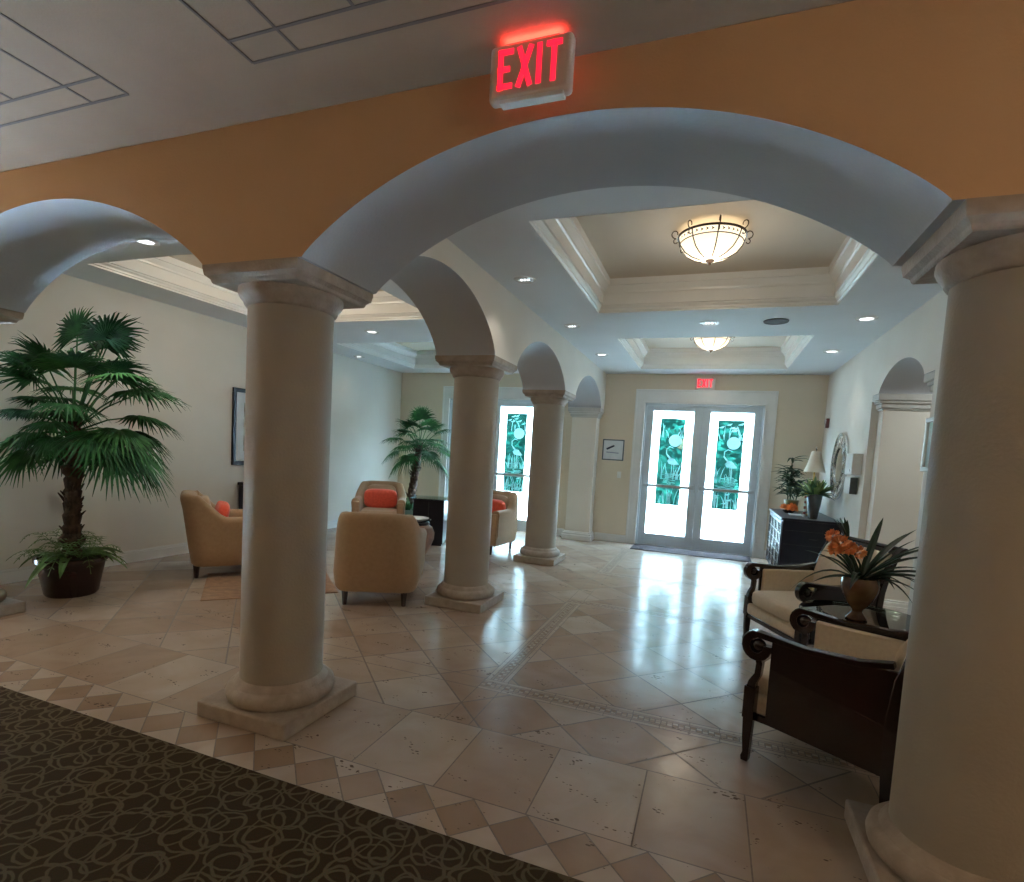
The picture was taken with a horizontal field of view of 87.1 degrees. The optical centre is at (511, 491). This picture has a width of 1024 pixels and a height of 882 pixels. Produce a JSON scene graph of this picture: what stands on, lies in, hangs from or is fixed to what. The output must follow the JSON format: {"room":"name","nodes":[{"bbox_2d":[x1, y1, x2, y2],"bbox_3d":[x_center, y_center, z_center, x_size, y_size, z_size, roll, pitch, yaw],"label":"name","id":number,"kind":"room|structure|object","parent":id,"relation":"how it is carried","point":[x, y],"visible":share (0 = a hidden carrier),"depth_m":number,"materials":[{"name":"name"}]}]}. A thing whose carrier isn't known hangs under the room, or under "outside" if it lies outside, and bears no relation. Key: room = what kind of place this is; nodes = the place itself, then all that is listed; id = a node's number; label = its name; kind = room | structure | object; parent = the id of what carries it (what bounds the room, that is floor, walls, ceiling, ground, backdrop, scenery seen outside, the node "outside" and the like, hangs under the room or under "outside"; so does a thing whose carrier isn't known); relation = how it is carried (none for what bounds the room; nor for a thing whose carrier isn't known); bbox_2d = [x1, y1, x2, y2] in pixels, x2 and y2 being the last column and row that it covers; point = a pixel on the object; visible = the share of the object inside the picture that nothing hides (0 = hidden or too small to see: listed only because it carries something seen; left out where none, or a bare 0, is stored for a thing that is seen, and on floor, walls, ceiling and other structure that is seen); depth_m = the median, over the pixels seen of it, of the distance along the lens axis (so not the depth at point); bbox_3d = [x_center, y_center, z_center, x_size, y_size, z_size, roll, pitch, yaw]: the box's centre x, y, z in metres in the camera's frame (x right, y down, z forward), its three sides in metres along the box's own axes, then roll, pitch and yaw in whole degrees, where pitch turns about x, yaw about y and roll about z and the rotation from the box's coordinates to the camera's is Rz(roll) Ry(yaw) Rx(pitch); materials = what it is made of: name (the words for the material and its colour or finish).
{"room":"hotel lobby","nodes":[
{"label":"hotel lobby","id":0,"kind":"room"},
{"bbox_2d":[0,274,401,569],"bbox_3d":[-3.608,-0.942,7.845,0.150,3.300,7.006,5,4,20],"label":"wall","id":1,"kind":"structure","parent":0,"point":[198,358],"depth_m":6.38,"materials":[{"name":"beige paint"}]},
{"bbox_2d":[0,520,337,584],"bbox_3d":[-3.604,0.638,7.979,0.018,0.135,6.906,5,4,20],"label":"baseboard","id":2,"kind":"structure","parent":1,"relation":"attached to","point":[12,575],"depth_m":6.10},
{"bbox_2d":[231,387,245,464],"bbox_3d":[-3.582,-0.896,7.659,0.030,1.040,0.940,5,4,20],"label":"picture","id":3,"kind":"object","parent":1,"relation":"attached to","point":[238,394],"visible":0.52,"depth_m":7.31,"materials":[{"name":"black paint"}]},
{"bbox_2d":[243,403,244,450],"bbox_3d":[-3.584,-0.896,7.660,0.002,0.660,0.560,5,4,20],"label":"print","id":4,"kind":"object","parent":3,"relation":"attached to","point":[243,403],"depth_m":7.40},
{"bbox_2d":[169,254,382,290],"bbox_3d":[-2.340,-2.342,5.513,2.160,0.040,2.045,5,4,20],"label":"ceiling","id":5,"kind":"structure","parent":0,"point":[191,259],"depth_m":5.54,"materials":[{"name":"paint"}]},
{"bbox_2d":[397,342,435,350],"bbox_3d":[-1.133,-2.512,8.764,2.160,0.040,2.070,5,4,20],"label":"ceiling","id":6,"kind":"structure","parent":0,"point":[418,346],"depth_m":9.55,"materials":[{"name":"paint"}]},
{"bbox_2d":[0,0,853,171],"bbox_3d":[-1.821,-1.666,-0.983,15.000,0.291,7.056,5,4,20],"label":"ceiling","id":7,"kind":"structure","parent":0,"point":[179,76],"depth_m":2.08,"materials":[{"name":"paint"}]},
{"bbox_2d":[489,32,575,109],"bbox_3d":[0.069,-1.504,1.934,0.310,0.209,0.054,5,4,20],"label":"exit sign","id":8,"kind":"object","parent":7,"relation":"hanging from","point":[540,70],"visible":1,"depth_m":1.91,"materials":[{"name":"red plastic"}]},
{"bbox_2d":[0,527,879,881],"bbox_3d":[0.638,1.106,5.930,11.100,0.001,7.834,5,4,20],"label":"floor","id":9,"kind":"structure","parent":0,"point":[697,824],"depth_m":3.11,"materials":[{"name":"tile"}]},
{"bbox_2d":[0,308,24,616],"bbox_3d":[-4.194,-0.213,4.045,0.596,2.340,0.596,5,4,20],"label":"column","id":10,"kind":"structure","parent":9,"relation":"on","point":[8,606],"depth_m":4.18,"materials":[{"name":"stone"}]},
{"bbox_2d":[0,306,189,598],"bbox_3d":[-3.722,-0.357,4.877,1.629,2.560,1.490,5,4,20],"label":"potted palm","id":11,"kind":"object","parent":9,"relation":"on","point":[72,571],"visible":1,"depth_m":4.64,"materials":[{"name":"plant"}]},
{"bbox_2d":[32,552,108,598],"bbox_3d":[-3.953,0.747,4.839,0.530,0.340,0.530,5,4,20],"label":"pot","id":12,"kind":"object","parent":11,"relation":"attached to","point":[76,580],"depth_m":4.68,"materials":[{"name":"brown ceramic"}]},
{"bbox_2d":[180,490,242,577],"bbox_3d":[-3.155,0.440,5.950,0.874,0.880,0.822,1,5,-31],"label":"armchair","id":13,"kind":"object","parent":9,"relation":"on","point":[213,538],"visible":0.62,"depth_m":5.54,"materials":[{"name":"beige fabric"}]},
{"bbox_2d":[200,495,210,504],"bbox_3d":[-3.305,0.259,5.839,0.143,0.418,0.490,1,5,-31],"label":"cushion","id":14,"kind":"object","parent":13,"relation":"on","point":[205,497],"depth_m":5.70,"materials":[{"name":"beige fabric"}]},
{"bbox_2d":[215,501,229,516],"bbox_3d":[-3.194,0.268,5.907,0.172,0.313,0.530,1,5,-33],"label":"throw pillow","id":15,"kind":"object","parent":13,"relation":"on","point":[222,507],"visible":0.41,"depth_m":5.72,"materials":[{"name":"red fabric"}]},
{"bbox_2d":[238,482,242,508],"bbox_3d":[-3.267,0.308,7.712,0.700,0.870,0.980,5,4,20],"label":"console table","id":16,"kind":"object","parent":9,"relation":"on","point":[240,484],"visible":0.1,"depth_m":7.34,"materials":[{"name":"black paint"}]},
{"bbox_2d":[200,572,337,600],"bbox_3d":[-2.498,0.944,5.574,1.191,0.008,1.061,1,5,-26],"label":"rug","id":17,"kind":"object","parent":9,"relation":"on","point":[218,586],"visible":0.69,"depth_m":5.36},
{"bbox_2d":[197,257,372,740],"bbox_3d":[-1.236,0.040,2.960,0.596,2.340,0.596,5,4,20],"label":"column","id":18,"kind":"structure","parent":9,"relation":"on","point":[282,684],"depth_m":2.78,"materials":[{"name":"stone"}]},
{"bbox_2d":[0,686,583,881],"bbox_3d":[-2.049,1.478,-0.871,15.000,0.066,6.800,5,4,20],"label":"carpet","id":19,"kind":"object","parent":9,"relation":"on","point":[84,798],"visible":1,"depth_m":2.08,"materials":[{"name":"brown carpet"}]},
{"bbox_2d":[351,480,405,514],"bbox_3d":[-2.151,0.290,8.781,0.822,0.880,0.874,3,4,-10],"label":"armchair","id":20,"kind":"object","parent":9,"relation":"on","point":[357,503],"visible":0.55,"depth_m":8.80,"materials":[{"name":"beige fabric"}]},
{"bbox_2d":[360,507,396,513],"bbox_3d":[-2.133,0.355,8.666,0.576,0.150,0.630,3,4,-10],"label":"seat cushion","id":21,"kind":"object","parent":20,"relation":"on","point":[362,509],"depth_m":8.51,"materials":[{"name":"beige fabric"}]},
{"bbox_2d":[364,489,396,507],"bbox_3d":[-2.150,0.114,8.826,0.530,0.313,0.168,3,4,-9],"label":"throw pillow","id":22,"kind":"object","parent":20,"relation":"on","point":[377,498],"visible":1,"depth_m":8.77,"materials":[{"name":"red fabric"}]},
{"bbox_2d":[367,484,395,507],"bbox_3d":[-2.172,0.095,8.953,0.490,0.418,0.143,3,4,-10],"label":"cushion","id":23,"kind":"object","parent":20,"relation":"on","point":[369,486],"depth_m":8.93,"materials":[{"name":"red fabric"}]},
{"bbox_2d":[333,511,426,606],"bbox_3d":[-1.282,0.600,5.268,0.822,0.880,0.874,3,4,-5],"label":"armchair","id":24,"kind":"object","parent":9,"relation":"on","point":[375,552],"visible":1,"depth_m":4.90,"materials":[{"name":"beige fabric"}]},
{"bbox_2d":[379,405,449,514],"bbox_3d":[-1.671,-0.425,9.665,1.394,2.231,1.325,5,4,17],"label":"potted palm","id":25,"kind":"object","parent":9,"relation":"on","point":[421,413],"visible":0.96,"depth_m":9.52,"materials":[{"name":"plant"}]},
{"bbox_2d":[405,510,412,514],"bbox_3d":[-1.866,0.499,9.711,0.400,0.360,0.400,5,4,20],"label":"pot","id":26,"kind":"object","parent":25,"relation":"attached to","point":[410,512],"depth_m":9.52,"materials":[{"name":"green ceramic"}]},
{"bbox_2d":[418,521,433,553],"bbox_3d":[-1.254,0.650,6.929,0.500,0.540,0.500,5,4,20],"label":"urn","id":27,"kind":"object","parent":9,"relation":"on","point":[424,524],"visible":0.2,"depth_m":6.82,"materials":[{"name":"ceramic"}]},
{"bbox_2d":[414,516,428,521],"bbox_3d":[-1.237,0.357,6.907,0.350,0.047,0.350,5,4,20],"label":"glass dish","id":28,"kind":"object","parent":27,"relation":"on","point":[418,518],"visible":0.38,"depth_m":6.99,"materials":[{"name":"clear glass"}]},
{"bbox_2d":[410,495,447,545],"bbox_3d":[-1.277,0.451,8.422,0.580,0.714,0.520,3,4,0],"label":"base cabinet","id":29,"kind":"object","parent":9,"relation":"on","point":[435,508],"visible":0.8,"depth_m":8.18,"materials":[{"name":"black paint"}]},
{"bbox_2d":[424,355,517,613],"bbox_3d":[-0.395,-0.078,5.226,0.596,2.340,0.596,5,4,20],"label":"column","id":30,"kind":"structure","parent":9,"relation":"on","point":[465,586],"depth_m":5.04,"materials":[{"name":"stone"}]},
{"bbox_2d":[490,490,517,554],"bbox_3d":[-0.373,0.438,8.189,0.822,0.880,0.874,5,5,26],"label":"armchair","id":31,"kind":"object","parent":9,"relation":"on","point":[503,522],"visible":0.45,"depth_m":7.96,"materials":[{"name":"beige fabric"}]},
{"bbox_2d":[492,499,505,511],"bbox_3d":[-0.338,0.264,8.229,0.530,0.313,0.167,5,5,26],"label":"throw pillow","id":32,"kind":"object","parent":31,"relation":"on","point":[497,505],"visible":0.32,"depth_m":8.09,"materials":[{"name":"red fabric"}]},
{"bbox_2d":[493,494,508,508],"bbox_3d":[-0.280,0.251,8.345,0.490,0.418,0.143,5,5,26],"label":"cushion","id":33,"kind":"object","parent":31,"relation":"on","point":[504,497],"depth_m":8.26,"materials":[{"name":"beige fabric"}]},
{"bbox_2d":[513,389,575,565],"bbox_3d":[0.453,-0.197,7.511,0.596,2.340,0.596,5,4,20],"label":"column","id":34,"kind":"structure","parent":9,"relation":"on","point":[540,548],"depth_m":7.33,"materials":[{"name":"stone"}]},
{"bbox_2d":[630,544,751,561],"bbox_3d":[2.940,1.014,8.936,1.870,0.010,0.560,5,4,20],"label":"door mat","id":35,"kind":"object","parent":9,"relation":"on","point":[740,558],"visible":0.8,"depth_m":8.89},
{"bbox_2d":[766,508,840,564],"bbox_3d":[4.018,0.754,7.540,0.706,0.860,1.580,5,4,20],"label":"sideboard","id":36,"kind":"object","parent":9,"relation":"on","point":[789,538],"visible":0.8,"depth_m":6.88,"materials":[{"name":"black paint"}]},
{"bbox_2d":[779,503,797,512],"bbox_3d":[3.916,0.232,7.624,0.249,0.152,0.244,5,4,20],"label":"flower bowl","id":37,"kind":"object","parent":36,"relation":"on","point":[787,508],"visible":0.98,"depth_m":7.60,"materials":[{"name":"orange plant"}]},
{"bbox_2d":[782,509,794,512],"bbox_3d":[3.920,0.285,7.637,0.180,0.045,0.180,5,4,20],"label":"bowl","id":38,"kind":"object","parent":37,"relation":"attached to","point":[784,510],"depth_m":7.57,"materials":[{"name":"black paint"}]},
{"bbox_2d":[788,513,801,516],"bbox_3d":[3.862,0.319,7.340,0.180,0.018,0.260,5,4,20],"label":"open book","id":39,"kind":"object","parent":36,"relation":"on","point":[789,514],"visible":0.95,"depth_m":7.28,"materials":[{"name":"white paper"}]},
{"bbox_2d":[772,456,818,511],"bbox_3d":[4.153,-0.118,7.939,0.668,0.830,0.623,5,4,20],"label":"potted plant","id":40,"kind":"object","parent":36,"relation":"on","point":[790,490],"visible":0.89,"depth_m":7.92,"materials":[{"name":"green plant"}]},
{"bbox_2d":[802,496,806,516],"bbox_3d":[3.896,0.195,7.171,0.036,0.290,0.036,5,4,20],"label":"candle","id":41,"kind":"object","parent":36,"relation":"on","point":[804,508],"visible":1,"depth_m":7.16,"materials":[{"name":"white wax"}]},
{"bbox_2d":[803,447,825,515],"bbox_3d":[4.132,-0.136,7.387,0.270,0.945,0.270,5,4,20],"label":"table lamp","id":42,"kind":"object","parent":36,"relation":"on","point":[815,463],"visible":0.53,"depth_m":7.30,"materials":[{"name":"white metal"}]},
{"bbox_2d":[796,476,834,518],"bbox_3d":[3.897,0.077,6.951,0.455,0.557,0.499,5,4,20],"label":"potted plant","id":43,"kind":"object","parent":36,"relation":"on","point":[814,490],"visible":1,"depth_m":6.89,"materials":[{"name":"green plant"}]},
{"bbox_2d":[740,607,908,802],"bbox_3d":[1.719,0.927,2.713,0.746,0.958,0.841,-1,6,-45],"label":"armchair","id":44,"kind":"object","parent":9,"relation":"on","point":[840,696],"visible":0.79,"depth_m":2.53,"materials":[{"name":"brown wood"}]},
{"bbox_2d":[758,659,770,695],"bbox_3d":[1.646,1.000,2.789,0.654,0.130,0.610,-1,6,-45],"label":"seat cushion","id":45,"kind":"object","parent":44,"relation":"on","point":[763,681],"depth_m":2.73,"materials":[{"name":"beige fabric"}]},
{"bbox_2d":[742,534,907,644],"bbox_3d":[2.438,0.850,4.318,0.841,0.958,0.746,3,4,-7],"label":"armchair","id":46,"kind":"object","parent":9,"relation":"on","point":[771,606],"visible":0.59,"depth_m":4.39,"materials":[{"name":"beige fabric"}]},
{"bbox_2d":[752,591,801,621],"bbox_3d":[2.335,0.928,4.312,0.610,0.130,0.654,3,4,-7],"label":"seat cushion","id":47,"kind":"object","parent":46,"relation":"on","point":[778,606],"depth_m":4.29,"materials":[{"name":"beige fabric"}]},
{"bbox_2d":[799,600,910,629],"bbox_3d":[2.223,1.089,3.445,0.744,0.596,0.744,5,4,20],"label":"glass table","id":48,"kind":"object","parent":9,"relation":"on","point":[879,617],"visible":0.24,"depth_m":3.53,"materials":[{"name":"black glass"}]},
{"bbox_2d":[790,517,918,621],"bbox_3d":[2.224,0.481,3.331,0.815,0.630,0.506,3,4,2],"label":"flower vase","id":49,"kind":"object","parent":48,"relation":"on","point":[860,588],"visible":0.97,"depth_m":3.31,"materials":[{"name":"green plant"}]},
{"bbox_2d":[924,371,934,391],"bbox_3d":[3.597,0.221,4.369,0.580,2.338,0.239,5,4,20],"label":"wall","id":50,"kind":"structure","parent":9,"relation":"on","point":[928,378],"depth_m":4.40,"materials":[{"name":"beige paint"}]},
{"bbox_2d":[844,194,1023,881],"bbox_3d":[1.686,0.291,1.888,0.596,2.340,0.596,5,4,20],"label":"column","id":51,"kind":"structure","parent":9,"relation":"on","point":[954,811],"depth_m":1.78,"materials":[{"name":"stone"}]},
{"bbox_2d":[325,238,606,408],"bbox_3d":[0.171,-1.630,6.406,0.588,0.644,7.006,5,4,20],"label":"wall","id":52,"kind":"structure","parent":0,"point":[465,310],"depth_m":4.80,"materials":[{"name":"beige paint"}]},
{"bbox_2d":[62,186,942,374],"bbox_3d":[0.144,-1.942,6.415,7.734,0.001,7.076,5,4,20],"label":"ceiling","id":53,"kind":"structure","parent":0,"point":[505,244],"depth_m":5.23,"materials":[{"name":"white paint"}]},
{"bbox_2d":[134,240,159,246],"bbox_3d":[-2.863,-1.950,4.208,0.192,0.009,0.192,5,4,20],"label":"recessed light","id":54,"kind":"object","parent":53,"relation":"in","point":[154,243],"visible":0.69,"depth_m":4.23,"materials":[{"name":"white glass"}]},
{"bbox_2d":[88,254,422,321],"bbox_3d":[-2.350,-2.172,5.525,2.362,0.302,2.247,5,4,20],"label":"trim","id":55,"kind":"structure","parent":53,"relation":"attached to","point":[166,272],"depth_m":5.88,"materials":[{"name":"white wood"}]},
{"bbox_2d":[365,330,378,333],"bbox_3d":[-1.848,-2.105,7.113,0.192,0.009,0.192,5,4,20],"label":"recessed light","id":56,"kind":"object","parent":53,"relation":"in","point":[367,331],"visible":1,"depth_m":7.10,"materials":[{"name":"white glass"}]},
{"bbox_2d":[336,342,445,367],"bbox_3d":[-1.143,-2.341,8.777,2.362,0.302,2.272,5,4,20],"label":"trim","id":57,"kind":"structure","parent":53,"relation":"attached to","point":[392,351],"depth_m":9.63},
{"bbox_2d":[514,276,535,283],"bbox_3d":[0.110,-1.802,4.597,0.192,0.013,0.192,5,4,20],"label":"recessed light","id":58,"kind":"object","parent":53,"relation":"in","point":[520,279],"visible":1,"depth_m":4.59,"materials":[{"name":"metal"}]},
{"bbox_2d":[564,324,579,327],"bbox_3d":[0.687,-1.883,6.151,0.192,0.013,0.192,5,4,20],"label":"recessed light","id":59,"kind":"object","parent":53,"relation":"in","point":[565,325],"visible":1,"depth_m":6.13,"materials":[{"name":"metal"}]},
{"bbox_2d":[595,353,608,355],"bbox_3d":[1.294,-1.968,7.758,0.192,0.009,0.192,5,4,20],"label":"recessed light","id":60,"kind":"object","parent":53,"relation":"in","point":[597,354],"visible":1,"depth_m":7.75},
{"bbox_2d":[529,199,877,312],"bbox_3d":[1.515,-1.841,4.108,2.158,0.302,2.247,5,4,20],"label":"trim","id":61,"kind":"structure","parent":53,"relation":"attached to","point":[567,240],"depth_m":4.91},
{"bbox_2d":[700,320,718,324],"bbox_3d":[2.070,-1.766,5.662,0.192,0.013,0.192,5,4,20],"label":"recessed light","id":62,"kind":"object","parent":53,"relation":"in","point":[708,322],"visible":1,"depth_m":5.64,"materials":[{"name":"metal"}]},
{"bbox_2d":[618,335,813,368],"bbox_3d":[2.722,-2.010,7.359,2.158,0.302,2.272,5,4,20],"label":"trim","id":63,"kind":"structure","parent":53,"relation":"attached to","point":[782,357],"depth_m":8.24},
{"bbox_2d":[763,318,788,324],"bbox_3d":[2.668,-1.716,5.445,0.240,0.011,0.240,5,4,20],"label":"ceiling speaker","id":64,"kind":"object","parent":53,"relation":"attached to","point":[774,321],"visible":1,"depth_m":5.43,"materials":[{"name":"grey"}]},
{"bbox_2d":[765,320,786,323],"bbox_3d":[2.668,-1.714,5.445,0.204,0.005,0.204,5,4,20],"label":"grille","id":65,"kind":"object","parent":64,"relation":"attached to","point":[766,321],"depth_m":5.46,"materials":[{"name":"grey metal"}]},
{"bbox_2d":[823,350,840,352],"bbox_3d":[3.959,-1.732,6.674,0.192,0.009,0.192,5,4,20],"label":"recessed light","id":66,"kind":"object","parent":53,"relation":"in","point":[825,351],"visible":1,"depth_m":6.67,"materials":[{"name":"white glass"}]},
{"bbox_2d":[855,316,878,321],"bbox_3d":[3.399,-1.653,5.166,0.192,0.009,0.192,5,4,20],"label":"recessed light","id":67,"kind":"object","parent":53,"relation":"in","point":[863,318],"visible":1,"depth_m":5.16,"materials":[{"name":"white glass"}]},
{"bbox_2d":[0,0,1023,312],"bbox_3d":[-0.522,-1.391,2.620,15.000,0.644,0.588,5,4,20],"label":"wall","id":68,"kind":"structure","parent":0,"point":[872,122],"depth_m":2.17,"materials":[{"name":"orange paint"}]},
{"bbox_2d":[397,373,828,556],"bbox_3d":[2.358,-0.743,9.488,10.220,3.360,0.200,5,4,20],"label":"wall","id":69,"kind":"structure","parent":0,"point":[802,399],"depth_m":9.51,"materials":[{"name":"beige paint"}]},
{"bbox_2d":[438,386,532,531],"bbox_3d":[-0.384,-0.649,10.455,2.190,2.710,0.185,5,4,20],"label":"door","id":70,"kind":"structure","parent":69,"relation":"in","point":[515,410],"depth_m":10.30,"materials":[{"name":"grey paint"}]},
{"bbox_2d":[556,528,563,535],"bbox_3d":[0.748,0.741,10.047,0.451,0.135,0.018,5,4,20],"label":"baseboard","id":71,"kind":"structure","parent":69,"relation":"attached to","point":[559,530],"depth_m":9.99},
{"bbox_2d":[561,407,603,541],"bbox_3d":[1.250,-0.305,9.628,0.580,2.338,0.349,5,4,20],"label":"pilaster","id":72,"kind":"object","parent":69,"relation":"attached to","point":[585,421],"visible":1,"depth_m":9.53,"materials":[{"name":"beige paint"}]},
{"bbox_2d":[594,532,624,542],"bbox_3d":[1.751,0.827,9.679,0.556,0.135,0.018,5,4,20],"label":"baseboard","id":73,"kind":"structure","parent":69,"relation":"attached to","point":[597,536],"depth_m":9.67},
{"bbox_2d":[602,439,624,460],"bbox_3d":[1.798,-0.738,9.579,0.380,0.370,0.016,5,4,20],"label":"picture","id":74,"kind":"object","parent":69,"relation":"attached to","point":[613,449],"visible":1,"depth_m":9.58,"materials":[{"name":"paper"}]},
{"bbox_2d":[625,389,778,558],"bbox_3d":[3.158,-0.345,9.155,2.240,2.710,0.185,5,4,20],"label":"door","id":75,"kind":"structure","parent":69,"relation":"in","point":[719,504],"depth_m":9.12,"materials":[{"name":"grey paint"}]},
{"bbox_2d":[695,377,714,389],"bbox_3d":[3.217,-1.790,8.978,0.310,0.209,0.054,5,4,20],"label":"exit sign","id":76,"kind":"object","parent":69,"relation":"attached to","point":[701,383],"visible":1,"depth_m":8.96,"materials":[{"name":"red plastic"}]},
{"bbox_2d":[577,200,846,278],"bbox_3d":[1.525,-2.011,4.095,1.956,0.040,2.045,5,4,20],"label":"ceiling","id":77,"kind":"structure","parent":0,"point":[633,243],"depth_m":4.28,"materials":[{"name":"paint"}]},
{"bbox_2d":[671,215,753,265],"bbox_3d":[1.515,-1.857,4.104,0.554,0.268,0.555,2,4,-14],"label":"ceiling lamp","id":78,"kind":"object","parent":77,"relation":"attached to","point":[712,242],"visible":1,"depth_m":3.96,"materials":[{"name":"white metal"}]},
{"bbox_2d":[643,336,786,347],"bbox_3d":[2.732,-2.180,7.346,1.956,0.040,2.070,5,4,20],"label":"ceiling","id":79,"kind":"structure","parent":0,"point":[754,341],"depth_m":7.92,"materials":[{"name":"paint"}]},
{"bbox_2d":[690,337,734,352],"bbox_3d":[2.722,-2.027,7.353,0.554,0.268,0.555,2,4,-14],"label":"ceiling lamp","id":80,"kind":"object","parent":79,"relation":"attached to","point":[710,344],"visible":0.7,"depth_m":7.23,"materials":[{"name":"white glass"}]},
{"bbox_2d":[819,290,947,538],"bbox_3d":[3.896,-0.140,5.100,0.580,2.984,7.006,5,4,20],"label":"wall","id":81,"kind":"structure","parent":0,"point":[898,361],"depth_m":5.99,"materials":[{"name":"beige paint"}]},
{"bbox_2d":[824,418,829,427],"bbox_3d":[4.729,-1.024,8.102,0.060,0.140,0.070,5,4,20],"label":"fire alarm strobe","id":82,"kind":"object","parent":81,"relation":"attached to","point":[826,422],"visible":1,"depth_m":8.07,"materials":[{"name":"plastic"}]},
{"bbox_2d":[830,433,848,499],"bbox_3d":[4.324,-0.334,7.134,0.030,0.888,0.888,5,4,20],"label":"round mirror","id":83,"kind":"object","parent":81,"relation":"attached to","point":[838,462],"visible":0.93,"depth_m":7.11,"materials":[{"name":"silver glass"}]},
{"bbox_2d":[834,448,841,483],"bbox_3d":[4.329,-0.333,7.133,0.010,0.500,0.500,5,4,20],"label":"mirror glass","id":84,"kind":"object","parent":83,"relation":"attached to","point":[838,452],"depth_m":7.17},
{"bbox_2d":[843,477,858,493],"bbox_3d":[3.993,-0.072,6.353,0.084,0.195,0.320,5,4,20],"label":"wall holder","id":85,"kind":"object","parent":81,"relation":"attached to","point":[850,483],"visible":1,"depth_m":6.22,"materials":[{"name":"white plastic"}]},
{"bbox_2d":[845,453,862,475],"bbox_3d":[3.974,-0.316,6.272,0.104,0.250,0.340,5,4,20],"label":"wall dispenser","id":86,"kind":"object","parent":81,"relation":"attached to","point":[853,466],"visible":1,"depth_m":6.12,"materials":[{"name":"white plastic"}]},
{"bbox_2d":[865,394,931,613],"bbox_3d":[4.127,0.146,5.796,0.580,2.338,0.249,5,4,20],"label":"pilaster","id":87,"kind":"object","parent":81,"relation":"attached to","point":[897,477],"visible":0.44,"depth_m":5.73,"materials":[{"name":"beige paint"}]},
{"bbox_2d":[907,369,938,614],"bbox_3d":[3.107,0.288,3.050,0.580,2.340,2.576,5,4,20],"label":"wall pier","id":88,"kind":"object","parent":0,"point":[936,376],"visible":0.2,"depth_m":4.31,"materials":[{"name":"beige paint"}]},
{"bbox_2d":[920,417,933,470],"bbox_3d":[3.223,-0.360,4.108,0.030,0.420,0.400,5,4,20],"label":"picture","id":89,"kind":"object","parent":88,"relation":"attached to","point":[929,421],"visible":0.42,"depth_m":4.25},
{"bbox_2d":[925,422,932,466],"bbox_3d":[3.232,-0.360,4.105,0.012,0.350,0.330,5,4,20],"label":"print","id":90,"kind":"object","parent":89,"relation":"attached to","point":[929,425],"depth_m":4.25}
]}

